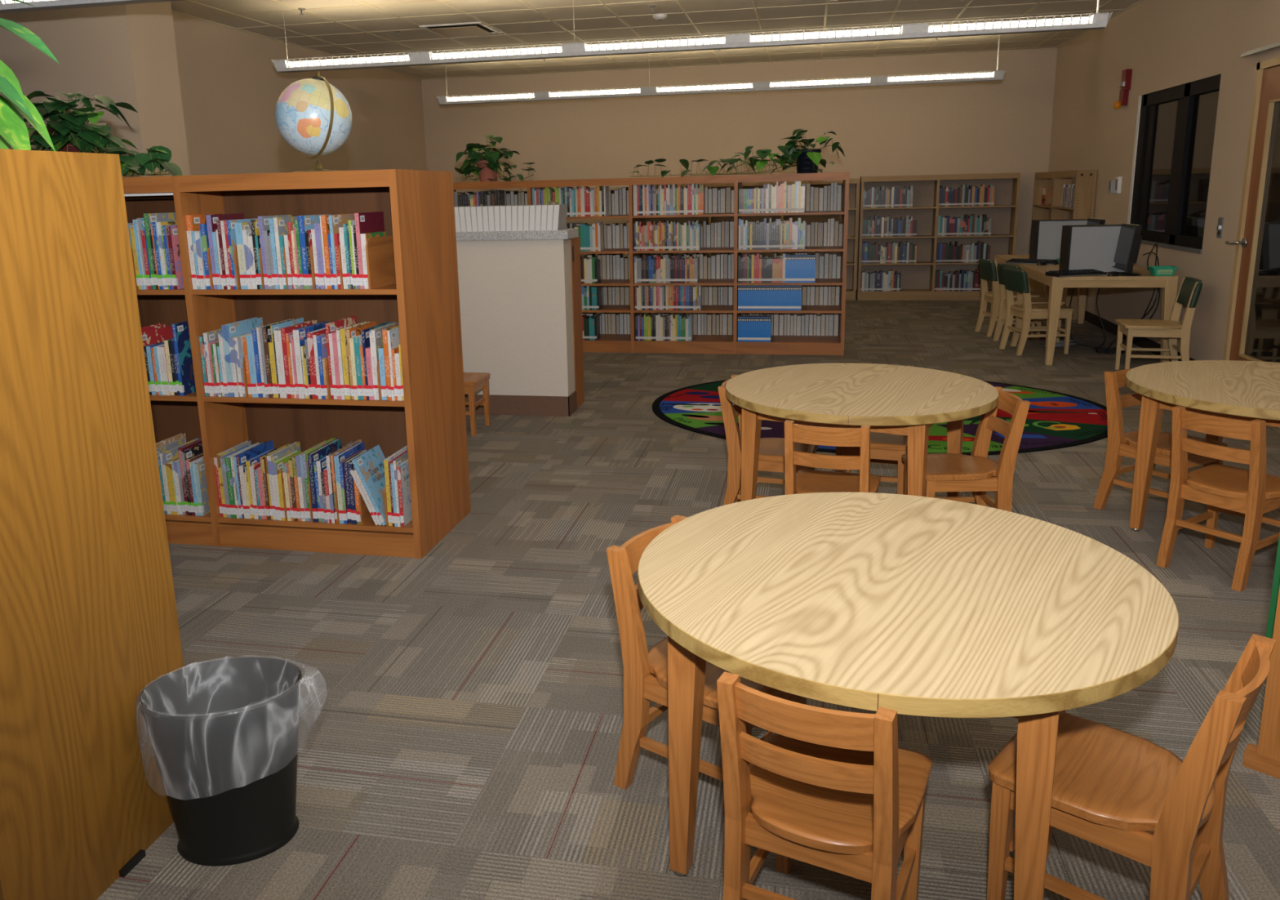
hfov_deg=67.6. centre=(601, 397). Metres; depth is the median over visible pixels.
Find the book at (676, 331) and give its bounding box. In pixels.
[675,312,677,340]
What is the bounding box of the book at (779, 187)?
[777,186,780,213]
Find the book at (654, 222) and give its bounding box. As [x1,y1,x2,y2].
[653,221,657,250]
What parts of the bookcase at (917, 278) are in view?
shelf, shelf, panel, shelf, shelf, rail, shelf, shelf, panel, shelf, shelf, rail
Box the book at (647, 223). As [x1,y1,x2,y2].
[646,222,648,250]
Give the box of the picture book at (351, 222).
[347,219,355,288]
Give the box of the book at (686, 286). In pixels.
[685,285,687,310]
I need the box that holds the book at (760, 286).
[759,284,761,310]
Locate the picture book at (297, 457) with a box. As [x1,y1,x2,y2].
[295,440,326,520]
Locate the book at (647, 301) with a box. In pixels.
[646,285,648,310]
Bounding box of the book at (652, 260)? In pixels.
[651,257,653,283]
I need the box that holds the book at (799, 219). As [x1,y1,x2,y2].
[797,217,800,248]
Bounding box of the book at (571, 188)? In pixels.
[568,187,574,216]
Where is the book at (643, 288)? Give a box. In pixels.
[642,285,644,310]
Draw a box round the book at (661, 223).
[661,222,662,250]
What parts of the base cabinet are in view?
hinge plate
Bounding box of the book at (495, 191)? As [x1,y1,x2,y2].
[493,189,502,205]
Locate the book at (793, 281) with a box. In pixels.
[792,253,795,282]
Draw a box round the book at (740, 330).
[739,315,742,341]
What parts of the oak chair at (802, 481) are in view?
leg, seat, leg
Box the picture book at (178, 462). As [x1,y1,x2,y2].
[176,461,186,514]
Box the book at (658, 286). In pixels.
[657,285,660,310]
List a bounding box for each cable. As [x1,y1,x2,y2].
[1038,339,1084,346]
[1069,287,1097,347]
[1093,287,1106,350]
[1104,251,1159,352]
[1113,287,1159,349]
[1132,243,1157,340]
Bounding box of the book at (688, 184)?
[687,183,691,214]
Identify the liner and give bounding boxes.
[137,658,327,780]
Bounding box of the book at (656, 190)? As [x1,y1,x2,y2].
[655,189,657,214]
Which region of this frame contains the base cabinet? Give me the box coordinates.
[570,235,584,408]
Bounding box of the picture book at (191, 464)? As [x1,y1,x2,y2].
[189,456,204,515]
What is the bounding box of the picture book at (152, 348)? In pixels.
[151,346,159,395]
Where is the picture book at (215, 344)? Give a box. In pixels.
[212,342,222,396]
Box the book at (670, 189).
[669,188,671,214]
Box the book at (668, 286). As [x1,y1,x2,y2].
[667,285,669,310]
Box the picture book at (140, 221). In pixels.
[136,217,147,288]
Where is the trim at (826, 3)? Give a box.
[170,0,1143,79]
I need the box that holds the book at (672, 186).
[671,186,673,214]
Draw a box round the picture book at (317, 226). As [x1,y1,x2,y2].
[314,222,325,288]
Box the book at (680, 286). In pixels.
[680,285,681,310]
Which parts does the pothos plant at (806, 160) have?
pot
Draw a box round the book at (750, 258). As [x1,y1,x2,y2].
[749,257,751,282]
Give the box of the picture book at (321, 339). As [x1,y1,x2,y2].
[316,333,328,399]
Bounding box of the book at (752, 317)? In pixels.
[751,315,754,341]
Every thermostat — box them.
[1107,179,1115,192]
[1114,176,1122,193]
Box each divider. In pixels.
[131,247,137,289]
[207,247,213,288]
[233,244,240,288]
[242,356,248,397]
[258,247,264,288]
[282,482,287,520]
[283,246,288,288]
[308,481,313,522]
[309,244,315,288]
[325,356,331,399]
[334,484,339,523]
[337,243,343,288]
[358,491,372,524]
[365,235,395,288]
[376,359,382,400]
[383,485,388,525]
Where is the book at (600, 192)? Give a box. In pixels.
[599,191,602,216]
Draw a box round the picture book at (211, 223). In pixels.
[205,213,244,288]
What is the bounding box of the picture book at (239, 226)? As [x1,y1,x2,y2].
[234,222,251,288]
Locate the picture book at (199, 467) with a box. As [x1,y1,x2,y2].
[193,459,209,515]
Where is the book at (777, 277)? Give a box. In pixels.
[776,257,779,282]
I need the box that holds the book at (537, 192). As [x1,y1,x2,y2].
[536,188,538,204]
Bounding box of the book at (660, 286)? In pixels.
[659,285,662,309]
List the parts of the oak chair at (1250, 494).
leg, leg, rail, seat, leg, rail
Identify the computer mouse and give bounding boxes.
[1036,261,1047,265]
[1106,271,1119,275]
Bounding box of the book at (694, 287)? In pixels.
[693,285,695,310]
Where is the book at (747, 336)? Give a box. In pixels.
[746,315,749,341]
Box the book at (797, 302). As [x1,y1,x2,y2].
[796,284,799,310]
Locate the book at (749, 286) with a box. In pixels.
[748,284,751,310]
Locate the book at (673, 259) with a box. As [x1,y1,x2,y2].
[671,257,674,283]
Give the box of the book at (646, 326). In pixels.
[645,314,648,340]
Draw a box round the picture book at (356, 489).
[353,479,360,524]
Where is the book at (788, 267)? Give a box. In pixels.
[786,253,790,282]
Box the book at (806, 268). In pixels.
[804,254,807,282]
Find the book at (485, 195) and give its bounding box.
[484,194,489,205]
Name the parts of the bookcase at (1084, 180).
shelf, shelf, rail, panel, shelf, rail, panel, panel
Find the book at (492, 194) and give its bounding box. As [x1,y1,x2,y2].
[491,193,494,205]
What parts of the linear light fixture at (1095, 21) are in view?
suspension stem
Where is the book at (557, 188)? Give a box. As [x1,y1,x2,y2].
[556,187,559,204]
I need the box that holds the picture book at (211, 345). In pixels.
[210,343,217,395]
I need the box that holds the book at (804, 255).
[803,253,805,282]
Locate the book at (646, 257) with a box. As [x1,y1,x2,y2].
[645,255,648,283]
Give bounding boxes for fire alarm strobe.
[1113,89,1128,109]
[1117,68,1132,90]
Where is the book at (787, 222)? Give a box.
[786,221,789,248]
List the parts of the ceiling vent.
plate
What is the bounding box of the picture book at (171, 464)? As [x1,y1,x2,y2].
[168,461,178,515]
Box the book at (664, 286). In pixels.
[663,286,666,310]
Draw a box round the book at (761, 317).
[760,315,762,341]
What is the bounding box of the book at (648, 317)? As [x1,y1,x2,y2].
[647,313,652,340]
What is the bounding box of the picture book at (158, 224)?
[156,221,177,288]
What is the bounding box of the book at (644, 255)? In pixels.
[643,254,648,283]
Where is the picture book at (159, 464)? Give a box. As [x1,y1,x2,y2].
[158,463,167,513]
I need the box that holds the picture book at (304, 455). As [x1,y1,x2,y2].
[302,437,335,521]
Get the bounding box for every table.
[637,492,1178,899]
[725,362,999,501]
[990,254,1177,364]
[1124,360,1279,531]
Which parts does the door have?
handle, glass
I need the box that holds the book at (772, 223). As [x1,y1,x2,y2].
[770,222,773,248]
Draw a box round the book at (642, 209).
[640,188,643,215]
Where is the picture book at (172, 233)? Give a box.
[166,226,184,288]
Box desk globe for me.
[275,71,351,172]
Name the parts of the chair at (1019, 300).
leg, rail, leg, seat, leg, leg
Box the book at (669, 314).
[669,314,671,340]
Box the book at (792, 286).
[790,284,793,310]
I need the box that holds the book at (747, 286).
[746,285,748,310]
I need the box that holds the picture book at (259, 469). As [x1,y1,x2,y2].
[256,466,266,519]
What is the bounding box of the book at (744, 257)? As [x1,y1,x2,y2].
[742,255,745,282]
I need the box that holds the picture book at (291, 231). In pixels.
[290,230,298,288]
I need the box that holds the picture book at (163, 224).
[160,224,169,288]
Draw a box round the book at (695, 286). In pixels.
[695,285,697,310]
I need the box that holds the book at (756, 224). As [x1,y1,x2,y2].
[755,222,758,249]
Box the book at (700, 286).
[698,285,702,310]
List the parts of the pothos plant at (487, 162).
pot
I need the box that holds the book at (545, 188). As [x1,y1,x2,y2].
[544,186,551,204]
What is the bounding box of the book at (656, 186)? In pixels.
[654,184,658,214]
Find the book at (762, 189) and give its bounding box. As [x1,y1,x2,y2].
[761,188,764,213]
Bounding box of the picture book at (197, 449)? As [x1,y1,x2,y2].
[181,442,203,515]
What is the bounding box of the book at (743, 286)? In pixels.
[742,285,744,310]
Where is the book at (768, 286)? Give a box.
[767,284,769,310]
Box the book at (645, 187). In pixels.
[644,186,647,215]
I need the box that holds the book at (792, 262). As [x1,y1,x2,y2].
[791,254,793,282]
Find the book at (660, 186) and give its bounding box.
[659,185,663,214]
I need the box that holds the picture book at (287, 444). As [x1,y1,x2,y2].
[259,443,290,518]
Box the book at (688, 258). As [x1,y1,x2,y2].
[687,257,689,282]
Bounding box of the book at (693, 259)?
[692,257,694,282]
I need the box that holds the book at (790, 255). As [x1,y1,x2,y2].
[789,254,791,282]
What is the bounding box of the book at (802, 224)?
[800,222,803,248]
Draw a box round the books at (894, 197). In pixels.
[860,184,995,291]
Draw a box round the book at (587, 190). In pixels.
[586,189,590,216]
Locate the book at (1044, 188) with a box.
[1041,186,1047,205]
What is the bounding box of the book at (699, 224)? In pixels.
[697,223,701,249]
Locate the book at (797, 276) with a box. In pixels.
[796,253,799,282]
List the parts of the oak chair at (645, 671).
leg, leg, rail, seat, leg, rail, leg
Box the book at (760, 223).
[759,221,761,248]
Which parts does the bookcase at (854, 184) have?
panel, rail, rail, panel, panel, rail, shelf, shelf, shelf, shelf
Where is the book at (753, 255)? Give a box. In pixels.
[751,253,755,282]
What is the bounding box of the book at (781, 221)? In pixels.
[780,220,782,248]
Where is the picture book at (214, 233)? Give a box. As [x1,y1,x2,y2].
[212,231,222,288]
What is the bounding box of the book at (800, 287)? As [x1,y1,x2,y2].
[799,284,801,310]
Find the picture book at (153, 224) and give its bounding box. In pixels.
[151,220,176,288]
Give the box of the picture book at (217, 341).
[207,340,218,396]
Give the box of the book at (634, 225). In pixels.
[633,222,635,250]
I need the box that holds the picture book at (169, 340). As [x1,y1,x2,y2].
[168,339,177,395]
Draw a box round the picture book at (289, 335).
[285,331,294,398]
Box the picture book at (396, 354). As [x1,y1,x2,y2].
[394,351,402,399]
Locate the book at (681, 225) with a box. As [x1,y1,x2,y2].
[680,223,684,250]
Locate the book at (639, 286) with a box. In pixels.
[638,285,641,310]
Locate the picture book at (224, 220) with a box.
[223,217,254,288]
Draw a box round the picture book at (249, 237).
[247,235,257,288]
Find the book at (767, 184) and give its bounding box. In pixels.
[767,183,769,213]
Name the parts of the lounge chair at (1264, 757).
post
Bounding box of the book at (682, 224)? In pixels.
[682,224,684,250]
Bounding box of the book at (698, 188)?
[697,187,699,213]
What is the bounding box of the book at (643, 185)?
[642,184,646,215]
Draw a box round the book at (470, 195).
[469,194,473,205]
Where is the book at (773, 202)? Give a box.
[772,186,774,213]
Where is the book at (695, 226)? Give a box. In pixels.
[693,224,696,249]
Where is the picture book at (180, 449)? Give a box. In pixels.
[177,438,201,515]
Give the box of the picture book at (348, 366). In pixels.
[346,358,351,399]
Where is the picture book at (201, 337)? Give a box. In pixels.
[199,335,208,395]
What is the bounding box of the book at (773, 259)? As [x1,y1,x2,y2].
[772,257,775,282]
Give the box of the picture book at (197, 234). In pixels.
[194,231,206,288]
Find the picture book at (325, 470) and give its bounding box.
[323,467,331,523]
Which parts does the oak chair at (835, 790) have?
leg, leg, rail, seat, leg, rail, leg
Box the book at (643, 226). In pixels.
[642,224,646,250]
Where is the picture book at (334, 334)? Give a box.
[331,331,342,399]
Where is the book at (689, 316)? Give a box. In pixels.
[688,315,689,341]
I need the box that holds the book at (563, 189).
[562,188,564,204]
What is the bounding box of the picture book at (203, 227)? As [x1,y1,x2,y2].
[199,223,210,288]
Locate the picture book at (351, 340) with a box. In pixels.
[349,333,361,399]
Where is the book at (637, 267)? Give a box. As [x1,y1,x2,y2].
[636,257,639,283]
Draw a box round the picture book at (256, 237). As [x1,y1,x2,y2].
[254,235,262,288]
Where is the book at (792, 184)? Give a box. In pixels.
[791,183,793,212]
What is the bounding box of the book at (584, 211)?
[582,186,587,216]
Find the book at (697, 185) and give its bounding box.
[695,183,699,213]
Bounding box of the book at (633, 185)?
[633,185,635,215]
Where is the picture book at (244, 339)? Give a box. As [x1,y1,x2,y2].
[242,336,252,396]
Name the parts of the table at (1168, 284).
leg, leg, leg, leg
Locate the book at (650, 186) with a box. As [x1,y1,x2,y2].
[648,184,653,215]
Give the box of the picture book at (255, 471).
[253,466,262,518]
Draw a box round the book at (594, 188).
[594,187,595,216]
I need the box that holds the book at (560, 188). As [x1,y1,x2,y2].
[559,186,564,204]
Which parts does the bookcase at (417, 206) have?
rail, shelf, panel, shelf, shelf, rail, moulding, shelf, shelf, shelf, panel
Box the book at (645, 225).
[644,225,646,250]
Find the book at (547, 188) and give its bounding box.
[546,187,552,204]
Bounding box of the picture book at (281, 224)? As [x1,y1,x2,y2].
[273,216,297,288]
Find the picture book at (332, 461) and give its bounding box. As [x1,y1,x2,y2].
[330,439,361,522]
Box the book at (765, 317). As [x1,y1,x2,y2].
[764,315,767,342]
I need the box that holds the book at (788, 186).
[787,184,790,212]
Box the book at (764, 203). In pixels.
[763,188,765,213]
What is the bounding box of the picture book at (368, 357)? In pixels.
[365,346,373,399]
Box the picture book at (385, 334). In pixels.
[383,324,399,400]
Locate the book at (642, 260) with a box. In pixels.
[640,257,643,283]
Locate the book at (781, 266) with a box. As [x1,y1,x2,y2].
[780,254,782,282]
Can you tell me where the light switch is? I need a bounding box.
[1216,217,1223,237]
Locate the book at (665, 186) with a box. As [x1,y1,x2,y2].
[663,184,667,214]
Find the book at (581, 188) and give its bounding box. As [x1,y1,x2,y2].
[580,187,583,216]
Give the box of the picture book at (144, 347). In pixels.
[143,341,164,394]
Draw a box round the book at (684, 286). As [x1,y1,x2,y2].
[684,285,685,310]
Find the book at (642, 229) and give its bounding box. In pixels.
[640,226,643,250]
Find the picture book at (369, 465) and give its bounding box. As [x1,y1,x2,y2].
[351,444,386,525]
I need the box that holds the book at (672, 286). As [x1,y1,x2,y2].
[671,285,673,310]
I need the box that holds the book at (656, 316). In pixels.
[655,312,658,340]
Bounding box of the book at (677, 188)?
[676,187,678,214]
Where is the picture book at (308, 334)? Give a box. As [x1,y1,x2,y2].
[306,327,325,398]
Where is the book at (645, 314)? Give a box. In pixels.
[644,312,648,340]
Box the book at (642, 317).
[641,315,644,340]
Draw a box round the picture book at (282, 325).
[270,317,303,397]
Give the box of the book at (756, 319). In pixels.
[755,315,758,341]
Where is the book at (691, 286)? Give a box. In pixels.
[691,285,693,310]
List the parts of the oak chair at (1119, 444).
leg, rail, leg, seat, rail, leg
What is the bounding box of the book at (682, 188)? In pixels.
[682,188,684,214]
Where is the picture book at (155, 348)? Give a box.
[153,343,164,395]
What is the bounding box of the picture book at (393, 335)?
[386,326,399,400]
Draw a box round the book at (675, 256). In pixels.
[674,254,677,282]
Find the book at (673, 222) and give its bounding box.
[672,222,674,250]
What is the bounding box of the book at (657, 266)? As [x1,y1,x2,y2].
[656,254,661,283]
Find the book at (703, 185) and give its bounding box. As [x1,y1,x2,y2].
[702,184,705,213]
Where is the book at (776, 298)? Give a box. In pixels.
[775,284,777,310]
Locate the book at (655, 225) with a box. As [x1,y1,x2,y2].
[654,223,657,250]
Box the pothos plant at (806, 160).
[630,128,844,177]
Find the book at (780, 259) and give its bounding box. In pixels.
[778,257,781,282]
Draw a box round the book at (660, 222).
[658,220,663,250]
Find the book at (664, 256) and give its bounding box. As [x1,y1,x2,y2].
[663,256,665,283]
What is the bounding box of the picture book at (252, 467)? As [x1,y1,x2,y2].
[248,460,260,519]
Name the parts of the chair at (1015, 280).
leg, rail, leg, seat, rail, leg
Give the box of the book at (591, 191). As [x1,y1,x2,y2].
[590,189,592,216]
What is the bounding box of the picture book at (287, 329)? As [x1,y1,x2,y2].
[280,320,316,398]
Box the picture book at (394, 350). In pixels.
[391,346,399,399]
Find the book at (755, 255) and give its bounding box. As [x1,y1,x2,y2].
[753,254,756,282]
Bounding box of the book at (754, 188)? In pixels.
[754,188,755,213]
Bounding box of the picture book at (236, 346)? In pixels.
[233,332,252,396]
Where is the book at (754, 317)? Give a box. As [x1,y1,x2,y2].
[753,315,755,341]
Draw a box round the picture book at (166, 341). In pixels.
[164,338,174,395]
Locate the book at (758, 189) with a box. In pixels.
[757,188,759,213]
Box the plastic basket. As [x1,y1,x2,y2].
[1146,266,1178,275]
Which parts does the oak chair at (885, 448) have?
leg, rail, seat, leg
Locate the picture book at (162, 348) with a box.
[160,346,170,395]
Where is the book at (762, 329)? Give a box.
[761,315,764,341]
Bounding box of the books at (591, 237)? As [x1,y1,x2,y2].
[567,222,604,340]
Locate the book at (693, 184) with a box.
[692,183,695,214]
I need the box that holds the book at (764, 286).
[763,284,765,310]
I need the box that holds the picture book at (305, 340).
[304,338,312,398]
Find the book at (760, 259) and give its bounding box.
[759,257,762,282]
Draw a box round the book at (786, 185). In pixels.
[786,185,787,212]
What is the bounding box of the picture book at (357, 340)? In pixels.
[353,334,364,399]
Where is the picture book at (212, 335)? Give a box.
[203,328,222,395]
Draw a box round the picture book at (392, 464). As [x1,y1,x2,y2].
[390,462,397,526]
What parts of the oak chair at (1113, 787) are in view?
leg, leg, rail, seat, leg, leg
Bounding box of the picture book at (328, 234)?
[327,233,334,288]
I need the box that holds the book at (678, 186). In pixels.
[678,186,682,214]
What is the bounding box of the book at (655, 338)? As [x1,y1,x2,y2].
[653,312,657,340]
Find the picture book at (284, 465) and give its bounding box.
[282,461,292,520]
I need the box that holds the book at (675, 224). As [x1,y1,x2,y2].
[675,223,677,250]
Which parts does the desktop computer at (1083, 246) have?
trim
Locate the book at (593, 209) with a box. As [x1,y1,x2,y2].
[591,188,595,216]
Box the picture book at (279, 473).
[276,467,285,520]
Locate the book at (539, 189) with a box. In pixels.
[537,188,543,204]
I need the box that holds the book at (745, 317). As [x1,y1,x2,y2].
[744,315,747,341]
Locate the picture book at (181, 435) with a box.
[155,432,186,447]
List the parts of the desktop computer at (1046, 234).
trim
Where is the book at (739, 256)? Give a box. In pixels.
[737,254,742,282]
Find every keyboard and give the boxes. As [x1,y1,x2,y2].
[1004,257,1058,264]
[1044,268,1106,276]
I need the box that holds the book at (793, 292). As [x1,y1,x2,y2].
[792,284,795,310]
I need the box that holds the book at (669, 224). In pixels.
[668,222,671,250]
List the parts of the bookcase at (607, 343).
rail, rail, shelf, shelf, shelf, shelf, shelf, row of fore edges, rail, shelf, shelf, shelf, shelf, shelf, shelf, shelf, shelf, shelf, shelf, rail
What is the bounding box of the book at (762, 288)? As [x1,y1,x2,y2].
[760,284,763,310]
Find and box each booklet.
[454,205,464,231]
[458,205,470,231]
[464,205,473,231]
[470,205,477,231]
[475,205,483,231]
[482,205,488,231]
[488,205,494,231]
[493,204,506,231]
[499,204,510,231]
[506,204,514,231]
[511,204,518,231]
[517,204,523,231]
[523,204,529,231]
[528,204,538,231]
[534,204,544,230]
[540,204,551,230]
[546,204,555,230]
[551,204,567,230]
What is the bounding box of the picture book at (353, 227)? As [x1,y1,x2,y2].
[352,226,359,288]
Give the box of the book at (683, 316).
[681,315,684,340]
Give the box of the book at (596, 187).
[595,186,598,216]
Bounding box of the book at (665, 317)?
[664,315,666,340]
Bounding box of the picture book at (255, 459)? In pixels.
[245,447,276,518]
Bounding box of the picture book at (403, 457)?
[393,451,408,526]
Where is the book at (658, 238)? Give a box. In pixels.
[657,224,659,250]
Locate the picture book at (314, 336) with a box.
[312,330,325,399]
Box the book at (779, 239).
[777,217,781,248]
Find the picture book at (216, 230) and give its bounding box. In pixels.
[215,229,223,288]
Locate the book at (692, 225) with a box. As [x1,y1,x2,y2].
[692,225,693,249]
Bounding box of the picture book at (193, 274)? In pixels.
[186,231,198,288]
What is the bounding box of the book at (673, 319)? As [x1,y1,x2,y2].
[672,316,675,340]
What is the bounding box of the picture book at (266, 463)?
[265,457,272,519]
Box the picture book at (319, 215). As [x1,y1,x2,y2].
[319,215,327,288]
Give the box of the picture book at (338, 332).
[336,322,359,399]
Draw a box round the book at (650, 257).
[648,254,653,283]
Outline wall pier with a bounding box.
[0,0,190,177]
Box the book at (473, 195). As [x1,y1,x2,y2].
[472,194,475,205]
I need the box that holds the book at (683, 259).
[681,257,684,282]
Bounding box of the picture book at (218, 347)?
[217,345,224,395]
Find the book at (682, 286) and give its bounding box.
[681,285,684,310]
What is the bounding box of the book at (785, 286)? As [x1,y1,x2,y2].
[784,284,786,310]
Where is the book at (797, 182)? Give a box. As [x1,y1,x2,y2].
[795,181,799,212]
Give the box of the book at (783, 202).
[782,182,784,213]
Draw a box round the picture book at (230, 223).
[226,217,257,288]
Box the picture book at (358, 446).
[333,441,364,523]
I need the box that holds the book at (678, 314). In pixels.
[676,312,681,340]
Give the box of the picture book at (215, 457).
[213,456,223,516]
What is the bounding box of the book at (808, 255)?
[807,253,809,282]
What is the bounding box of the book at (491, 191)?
[489,190,493,205]
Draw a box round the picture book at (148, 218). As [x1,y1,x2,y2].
[143,212,176,288]
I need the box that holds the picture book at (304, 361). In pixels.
[302,357,310,398]
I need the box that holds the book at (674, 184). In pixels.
[673,183,676,214]
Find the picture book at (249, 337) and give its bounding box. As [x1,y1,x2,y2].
[245,333,258,397]
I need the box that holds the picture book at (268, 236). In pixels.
[267,235,275,288]
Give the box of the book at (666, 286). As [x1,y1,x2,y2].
[665,285,667,310]
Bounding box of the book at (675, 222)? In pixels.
[674,220,677,250]
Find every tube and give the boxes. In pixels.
[276,22,1106,71]
[440,76,1002,104]
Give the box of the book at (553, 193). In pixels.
[552,191,555,204]
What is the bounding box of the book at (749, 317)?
[748,315,751,341]
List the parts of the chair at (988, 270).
leg, rail, leg, seat, leg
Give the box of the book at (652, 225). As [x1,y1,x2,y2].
[651,224,653,250]
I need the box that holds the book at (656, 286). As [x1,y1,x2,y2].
[656,285,657,309]
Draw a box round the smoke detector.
[653,13,666,21]
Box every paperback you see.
[1061,184,1065,206]
[1063,184,1067,207]
[1066,184,1070,207]
[1067,184,1071,207]
[1069,184,1071,207]
[1070,184,1075,207]
[1071,185,1075,208]
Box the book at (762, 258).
[761,257,763,282]
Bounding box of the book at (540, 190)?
[539,190,542,204]
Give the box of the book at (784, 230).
[783,219,786,248]
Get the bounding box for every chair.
[463,372,490,435]
[606,514,806,789]
[716,671,932,899]
[717,374,818,505]
[784,419,880,494]
[835,365,913,494]
[902,386,1030,511]
[974,257,1039,336]
[986,633,1276,899]
[993,262,1065,346]
[999,266,1075,355]
[1093,364,1227,511]
[1115,276,1203,369]
[1155,405,1279,591]
[1242,532,1279,778]
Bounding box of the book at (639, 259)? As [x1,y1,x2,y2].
[638,257,643,283]
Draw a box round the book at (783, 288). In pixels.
[782,284,784,310]
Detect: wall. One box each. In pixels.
[172,12,426,175]
[421,48,1057,289]
[456,238,574,395]
[1048,0,1279,359]
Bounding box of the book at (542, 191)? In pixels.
[541,190,543,204]
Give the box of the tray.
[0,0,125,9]
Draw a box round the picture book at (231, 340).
[228,332,251,396]
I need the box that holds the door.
[1222,56,1279,362]
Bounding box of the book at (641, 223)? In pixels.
[639,221,643,250]
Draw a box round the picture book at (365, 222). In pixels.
[354,211,384,288]
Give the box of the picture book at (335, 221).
[328,213,355,288]
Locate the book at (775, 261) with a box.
[774,257,777,282]
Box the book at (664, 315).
[662,315,666,340]
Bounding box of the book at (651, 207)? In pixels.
[650,188,653,214]
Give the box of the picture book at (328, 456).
[325,440,355,523]
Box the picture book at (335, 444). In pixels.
[307,437,342,521]
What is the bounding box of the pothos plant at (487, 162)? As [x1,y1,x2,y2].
[454,134,536,182]
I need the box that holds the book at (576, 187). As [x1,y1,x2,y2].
[575,186,580,216]
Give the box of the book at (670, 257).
[668,257,671,283]
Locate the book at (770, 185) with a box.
[768,184,771,213]
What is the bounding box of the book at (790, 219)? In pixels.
[788,217,792,248]
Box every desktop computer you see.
[1029,218,1088,260]
[1058,223,1124,272]
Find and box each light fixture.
[0,0,181,13]
[271,0,1112,72]
[436,34,1006,105]
[1240,41,1279,57]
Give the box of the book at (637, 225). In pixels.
[637,225,639,250]
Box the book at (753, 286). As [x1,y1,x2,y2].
[752,284,755,310]
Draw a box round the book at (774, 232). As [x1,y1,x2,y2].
[773,221,775,248]
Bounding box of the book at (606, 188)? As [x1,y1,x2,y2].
[603,186,609,215]
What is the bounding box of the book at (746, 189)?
[745,188,747,213]
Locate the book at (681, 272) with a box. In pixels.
[680,257,682,282]
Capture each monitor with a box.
[1086,217,1105,224]
[1112,222,1142,275]
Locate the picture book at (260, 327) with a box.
[258,319,289,397]
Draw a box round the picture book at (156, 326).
[141,323,165,331]
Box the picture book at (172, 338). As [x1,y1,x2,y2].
[170,337,180,395]
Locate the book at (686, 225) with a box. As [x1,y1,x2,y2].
[686,225,688,249]
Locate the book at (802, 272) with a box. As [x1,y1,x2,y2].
[800,254,803,282]
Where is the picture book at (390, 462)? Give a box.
[387,449,407,525]
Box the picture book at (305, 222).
[297,213,331,288]
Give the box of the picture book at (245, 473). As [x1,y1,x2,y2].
[243,471,251,518]
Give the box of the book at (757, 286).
[756,284,759,310]
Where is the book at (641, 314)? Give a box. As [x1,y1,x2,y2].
[639,312,644,340]
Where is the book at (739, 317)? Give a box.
[737,314,740,341]
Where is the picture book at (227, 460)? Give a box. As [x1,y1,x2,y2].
[224,441,263,518]
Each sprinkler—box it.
[297,8,305,14]
[648,4,655,11]
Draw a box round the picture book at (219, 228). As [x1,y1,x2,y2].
[216,217,252,288]
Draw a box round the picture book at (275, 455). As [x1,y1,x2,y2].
[266,441,300,519]
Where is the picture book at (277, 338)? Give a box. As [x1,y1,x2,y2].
[273,328,287,397]
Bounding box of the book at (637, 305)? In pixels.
[636,286,639,310]
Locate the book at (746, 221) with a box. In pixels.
[745,219,748,249]
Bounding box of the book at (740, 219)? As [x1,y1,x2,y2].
[738,217,742,249]
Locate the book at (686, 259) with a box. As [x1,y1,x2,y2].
[684,257,687,282]
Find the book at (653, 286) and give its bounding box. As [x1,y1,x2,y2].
[653,285,654,309]
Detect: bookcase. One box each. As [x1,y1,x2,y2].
[0,148,183,899]
[122,168,471,558]
[453,172,849,355]
[643,177,859,300]
[856,172,1020,300]
[1027,169,1097,319]
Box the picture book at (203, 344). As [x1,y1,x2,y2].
[203,344,209,395]
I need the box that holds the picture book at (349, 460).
[343,448,369,523]
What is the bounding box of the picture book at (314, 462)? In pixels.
[313,447,339,521]
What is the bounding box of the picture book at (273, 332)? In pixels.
[272,332,279,397]
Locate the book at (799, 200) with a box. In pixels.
[798,181,800,212]
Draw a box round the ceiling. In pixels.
[170,0,1139,79]
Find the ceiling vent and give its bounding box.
[418,22,501,36]
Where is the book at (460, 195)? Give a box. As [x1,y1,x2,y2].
[459,193,466,206]
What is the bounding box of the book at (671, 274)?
[670,257,672,282]
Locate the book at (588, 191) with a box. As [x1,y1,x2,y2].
[588,191,590,216]
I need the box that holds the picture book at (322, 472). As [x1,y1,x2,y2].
[320,471,327,522]
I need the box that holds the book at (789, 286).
[788,284,791,310]
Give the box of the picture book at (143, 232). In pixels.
[140,230,152,288]
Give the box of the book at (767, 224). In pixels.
[765,222,769,248]
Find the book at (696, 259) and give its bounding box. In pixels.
[694,256,699,282]
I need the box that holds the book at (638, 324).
[637,314,639,340]
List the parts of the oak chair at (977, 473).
leg, leg, seat, rail, leg, leg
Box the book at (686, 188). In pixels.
[685,187,687,214]
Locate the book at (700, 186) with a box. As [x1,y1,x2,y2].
[699,185,702,213]
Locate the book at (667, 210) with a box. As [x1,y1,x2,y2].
[666,187,668,214]
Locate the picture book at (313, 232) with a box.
[311,228,319,288]
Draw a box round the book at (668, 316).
[666,313,669,340]
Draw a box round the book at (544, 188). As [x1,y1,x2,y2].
[543,187,545,204]
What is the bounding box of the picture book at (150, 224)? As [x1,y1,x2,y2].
[150,223,159,288]
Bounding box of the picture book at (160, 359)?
[157,345,166,395]
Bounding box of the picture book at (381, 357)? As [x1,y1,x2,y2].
[377,346,386,399]
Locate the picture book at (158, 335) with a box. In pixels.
[141,325,173,346]
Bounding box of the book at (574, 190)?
[573,189,576,216]
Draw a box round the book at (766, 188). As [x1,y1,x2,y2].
[765,188,767,213]

